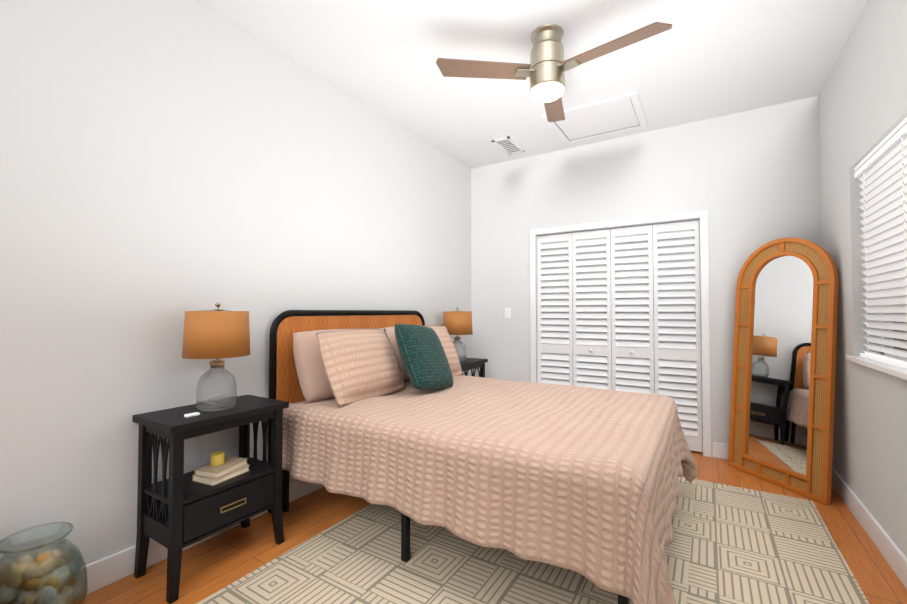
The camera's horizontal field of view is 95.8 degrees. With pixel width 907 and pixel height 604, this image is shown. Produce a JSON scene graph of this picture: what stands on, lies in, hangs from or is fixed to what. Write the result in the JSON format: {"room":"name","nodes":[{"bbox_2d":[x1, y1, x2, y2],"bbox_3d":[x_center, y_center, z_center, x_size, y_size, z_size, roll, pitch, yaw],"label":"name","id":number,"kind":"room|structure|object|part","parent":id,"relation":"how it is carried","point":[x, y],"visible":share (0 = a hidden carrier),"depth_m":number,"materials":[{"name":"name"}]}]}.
{"room":"bedroom","nodes":[
{"label":"bedroom","id":0,"kind":"room"},
{"bbox_2d":[0,0,470,564],"bbox_3d":[-1.107,-0.151,2.794,0.180,2.895,5.055,-1,-2,32],"label":"wall","id":1,"kind":"structure","parent":0,"point":[166,166],"depth_m":2.04,"materials":[{"name":"white paint"}]},
{"bbox_2d":[87,479,323,594],"bbox_3d":[-1.024,1.232,2.709,0.016,0.125,4.695,-1,-2,32],"label":"baseboard","id":2,"kind":"structure","parent":1,"relation":"attached to","point":[108,570],"depth_m":1.91,"materials":[{"name":"white wood"}]},
{"bbox_2d":[85,435,906,603],"bbox_3d":[0.463,1.343,2.208,3.430,0.120,5.775,-1,-2,32],"label":"floor","id":3,"kind":"structure","parent":0,"point":[211,566],"depth_m":2.13,"materials":[{"name":"brown wood"}]},
{"bbox_2d":[0,522,87,603],"bbox_3d":[-1.540,1.077,1.506,0.294,0.428,0.294,-1,-2,32],"label":"shell jar","id":4,"kind":"object","parent":3,"relation":"on","point":[43,564],"visible":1,"depth_m":1.47,"materials":[{"name":"clear glass"}]},
{"bbox_2d":[132,395,288,603],"bbox_3d":[-1.198,0.907,2.057,0.377,0.745,0.570,-1,-2,32],"label":"nightstand","id":5,"kind":"object","parent":3,"relation":"on","point":[178,510],"visible":0.96,"depth_m":1.91,"materials":[{"name":"black paint"}]},
{"bbox_2d":[184,412,199,417],"bbox_3d":[-1.212,0.523,1.898,0.030,0.013,0.060,-1,-2,32],"label":"remote","id":6,"kind":"object","parent":5,"relation":"on","point":[191,414],"visible":0.96,"depth_m":1.89,"materials":[{"name":"white plastic"}]},
{"bbox_2d":[182,302,249,465],"bbox_3d":[-1.218,0.543,2.084,0.348,1.084,0.300,-1,-2,32],"label":"lamp","id":7,"kind":"object","parent":5,"relation":"on","point":[218,334],"visible":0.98,"depth_m":1.99,"materials":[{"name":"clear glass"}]},
{"bbox_3d":[-1.279,0.804,2.151,0.169,0.565,0.045,-1,-2,32],"label":"cord","id":8,"kind":"part","parent":7,"relation":"part of","materials":[{"name":"white plastic"}]},
{"bbox_3d":[-1.196,0.151,2.056,0.233,0.301,0.228,-1,-2,32],"label":"stem","id":9,"kind":"part","parent":7,"relation":"part of","materials":[{"name":"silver metal"}]},
{"bbox_3d":[-1.198,0.160,2.080,0.300,0.226,0.300,-1,-2,32],"label":"lamp shade","id":10,"kind":"part","parent":7,"relation":"part of","materials":[{"name":"orange fabric"}]},
{"bbox_2d":[192,451,249,485],"bbox_3d":[-1.164,0.816,2.062,0.155,0.115,0.212,-1,-1,21],"label":"books","id":11,"kind":"object","parent":5,"relation":"in","point":[220,467],"visible":1,"depth_m":2.03,"materials":[{"name":"paper"}]},
{"bbox_2d":[210,451,224,465],"bbox_3d":[-1.185,0.786,2.058,0.062,0.056,0.062,-1,-2,32],"label":"candle","id":12,"kind":"object","parent":11,"relation":"on","point":[217,458],"depth_m":2.04,"materials":[{"name":"yellow wax"}]},
{"bbox_3d":[-1.056,0.977,1.967,0.007,0.026,0.124,-1,-2,32],"label":"handle","id":13,"kind":"part","parent":5,"relation":"part of","materials":[{"name":"gold metal"}]},
{"bbox_2d":[460,358,487,377],"bbox_3d":[0.043,0.955,4.058,0.377,0.745,0.570,-1,-2,32],"label":"nightstand","id":14,"kind":"object","parent":3,"relation":"on","point":[467,364],"visible":0.12,"depth_m":4.09,"materials":[{"name":"black paint"}]},
{"bbox_2d":[443,307,472,360],"bbox_3d":[0.020,0.591,4.081,0.348,1.084,0.300,-1,-2,32],"label":"lamp","id":15,"kind":"object","parent":14,"relation":"on","point":[457,322],"visible":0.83,"depth_m":3.96,"materials":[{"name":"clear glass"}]},
{"bbox_3d":[0.041,0.207,4.077,0.300,0.226,0.300,-1,-2,32],"label":"lamp shade","id":16,"kind":"part","parent":15,"relation":"part of","materials":[{"name":"orange fabric"}]},
{"bbox_2d":[196,477,868,603],"bbox_3d":[0.521,1.273,2.018,2.390,0.010,2.950,-1,-2,32],"label":"rug","id":17,"kind":"object","parent":3,"relation":"on","point":[729,544],"visible":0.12,"depth_m":1.96,"materials":[{"name":"beige fabric"}]},
{"bbox_2d":[268,310,697,603],"bbox_3d":[0.234,0.665,2.609,2.234,1.230,1.831,-1,-2,32],"label":"bed","id":18,"kind":"object","parent":17,"relation":"on","point":[398,410],"visible":0.98,"depth_m":1.99,"materials":[{"name":"fabric"}]},
{"bbox_2d":[293,329,344,402],"bbox_3d":[-0.765,0.406,2.783,0.239,0.438,0.700,-1,-2,32],"label":"pillow","id":19,"kind":"object","parent":18,"relation":"on","point":[315,386],"depth_m":2.52,"materials":[{"name":"fabric"}]},
{"bbox_3d":[-0.701,0.679,3.184,0.040,1.230,1.610,-1,-2,32],"label":"headboard frame","id":20,"kind":"part","parent":18,"relation":"part of","materials":[{"name":"black metal"}]},
{"bbox_2d":[378,327,409,381],"bbox_3d":[-0.364,0.421,3.429,0.239,0.438,0.700,-1,-2,32],"label":"pillow","id":21,"kind":"object","parent":18,"relation":"on","point":[390,331],"depth_m":3.19,"materials":[{"name":"fabric"}]},
{"bbox_2d":[395,324,452,389],"bbox_3d":[-0.203,0.389,2.930,0.293,0.472,0.509,-1,-2,32],"label":"pillow","id":22,"kind":"object","parent":18,"relation":"on","point":[425,361],"depth_m":2.80,"materials":[{"name":"teal fabric"}]},
{"bbox_2d":[728,238,838,504],"bbox_3d":[2.373,0.415,2.985,0.190,1.772,0.690,0,-1,-15],"label":"mirror","id":23,"kind":"object","parent":3,"relation":"on","point":[783,380],"visible":1,"depth_m":2.93,"materials":[{"name":"brown wood"}]},
{"bbox_3d":[2.367,0.416,2.983,0.395,1.522,0.378,-1,-2,32],"label":"glass","id":24,"kind":"part","parent":23,"relation":"part of","materials":[{"name":"white"}]},
{"bbox_2d":[193,0,867,168],"bbox_3d":[0.463,-1.671,2.280,3.430,0.120,5.775,-1,-2,32],"label":"ceiling","id":25,"kind":"structure","parent":0,"point":[699,60],"depth_m":2.64,"materials":[{"name":"white paint"}]},
{"bbox_2d":[492,136,524,154],"bbox_3d":[0.556,-1.562,4.106,0.180,0.010,0.400,-1,-2,32],"label":"ceiling vent","id":26,"kind":"object","parent":25,"relation":"in","point":[512,141],"depth_m":4.09,"materials":[{"name":"white metal"}]},
{"bbox_3d":[0.556,-1.566,4.106,0.140,0.003,0.360,-1,-2,32],"label":"dark ceiling air vent","id":27,"kind":"part","parent":26,"relation":"part of","materials":[{"name":"white metal"}]},
{"bbox_2d":[436,22,671,121],"bbox_3d":[0.671,-1.413,2.511,1.204,0.384,1.094,-1,-2,32],"label":"ceiling fan","id":28,"kind":"object","parent":25,"relation":"hanging from","point":[547,67],"visible":1,"depth_m":2.38,"materials":[{"name":"silver metal"}]},
{"bbox_2d":[542,91,647,144],"bbox_3d":[1.245,-1.570,3.567,0.740,0.020,0.670,-1,-2,32],"label":"ceiling hatch","id":29,"kind":"object","parent":25,"relation":"attached to","point":[612,114],"depth_m":3.54,"materials":[{"name":"white paint"}]},
{"bbox_2d":[555,99,639,140],"bbox_3d":[1.245,-1.574,3.567,0.630,0.002,0.560,-1,-2,32],"label":"trim","id":30,"kind":"structure","parent":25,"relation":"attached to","point":[600,133],"depth_m":3.74,"materials":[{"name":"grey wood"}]},
{"bbox_2d":[471,96,821,449],"bbox_3d":[1.619,-0.124,3.936,3.250,2.895,0.120,-1,-2,32],"label":"wall","id":31,"kind":"structure","parent":0,"point":[749,180],"depth_m":3.67,"materials":[{"name":"white paint"}]},
{"bbox_2d":[505,308,510,317],"bbox_3d":[0.592,0.121,4.490,0.072,0.116,0.010,-1,-2,32],"label":"light switch","id":32,"kind":"object","parent":31,"relation":"attached to","point":[507,312],"visible":1,"depth_m":4.48,"materials":[{"name":"white plastic"}]},
{"bbox_2d":[537,220,702,451],"bbox_3d":[1.529,0.299,3.962,1.478,2.015,0.045,-1,-2,32],"label":"doors","id":33,"kind":"structure","parent":31,"relation":"in","point":[604,302],"depth_m":3.89,"materials":[{"name":"white wood"}]},
{"bbox_2d":[530,210,711,456],"bbox_3d":[1.531,0.272,3.965,1.610,2.105,0.128,-1,-2,32],"label":"trim","id":34,"kind":"structure","parent":31,"relation":"attached to","point":[701,216],"depth_m":3.62,"materials":[{"name":"white wood"}]},
{"bbox_2d":[712,442,728,459],"bbox_3d":[1.506,1.261,3.893,3.070,0.125,0.016,-1,-2,32],"label":"baseboard","id":35,"kind":"structure","parent":31,"relation":"attached to","point":[720,450],"depth_m":3.43,"materials":[{"name":"white wood"}]},
{"bbox_2d":[819,0,906,556],"bbox_3d":[1.607,-0.194,1.005,0.180,2.895,4.875,-1,-2,32],"label":"wall","id":36,"kind":"structure","parent":0,"point":[863,104],"depth_m":2.36,"materials":[{"name":"white paint"}]},
{"bbox_2d":[832,466,906,588],"bbox_3d":[1.572,1.194,1.100,0.016,0.125,4.695,-1,-2,32],"label":"baseboard","id":37,"kind":"structure","parent":36,"relation":"attached to","point":[893,555],"depth_m":2.17,"materials":[{"name":"white wood"}]},
{"bbox_2d":[846,117,906,379],"bbox_3d":[2.099,-0.246,1.840,0.198,1.170,1.510,-1,-2,32],"label":"window","id":38,"kind":"structure","parent":36,"relation":"attached to","point":[880,171],"depth_m":2.13,"materials":[{"name":"white plastic"}]},
{"bbox_3d":[2.160,-0.261,1.803,0.040,1.142,1.450,-1,-2,32],"label":"frame","id":39,"kind":"part","parent":38,"relation":"part of","materials":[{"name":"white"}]}
]}

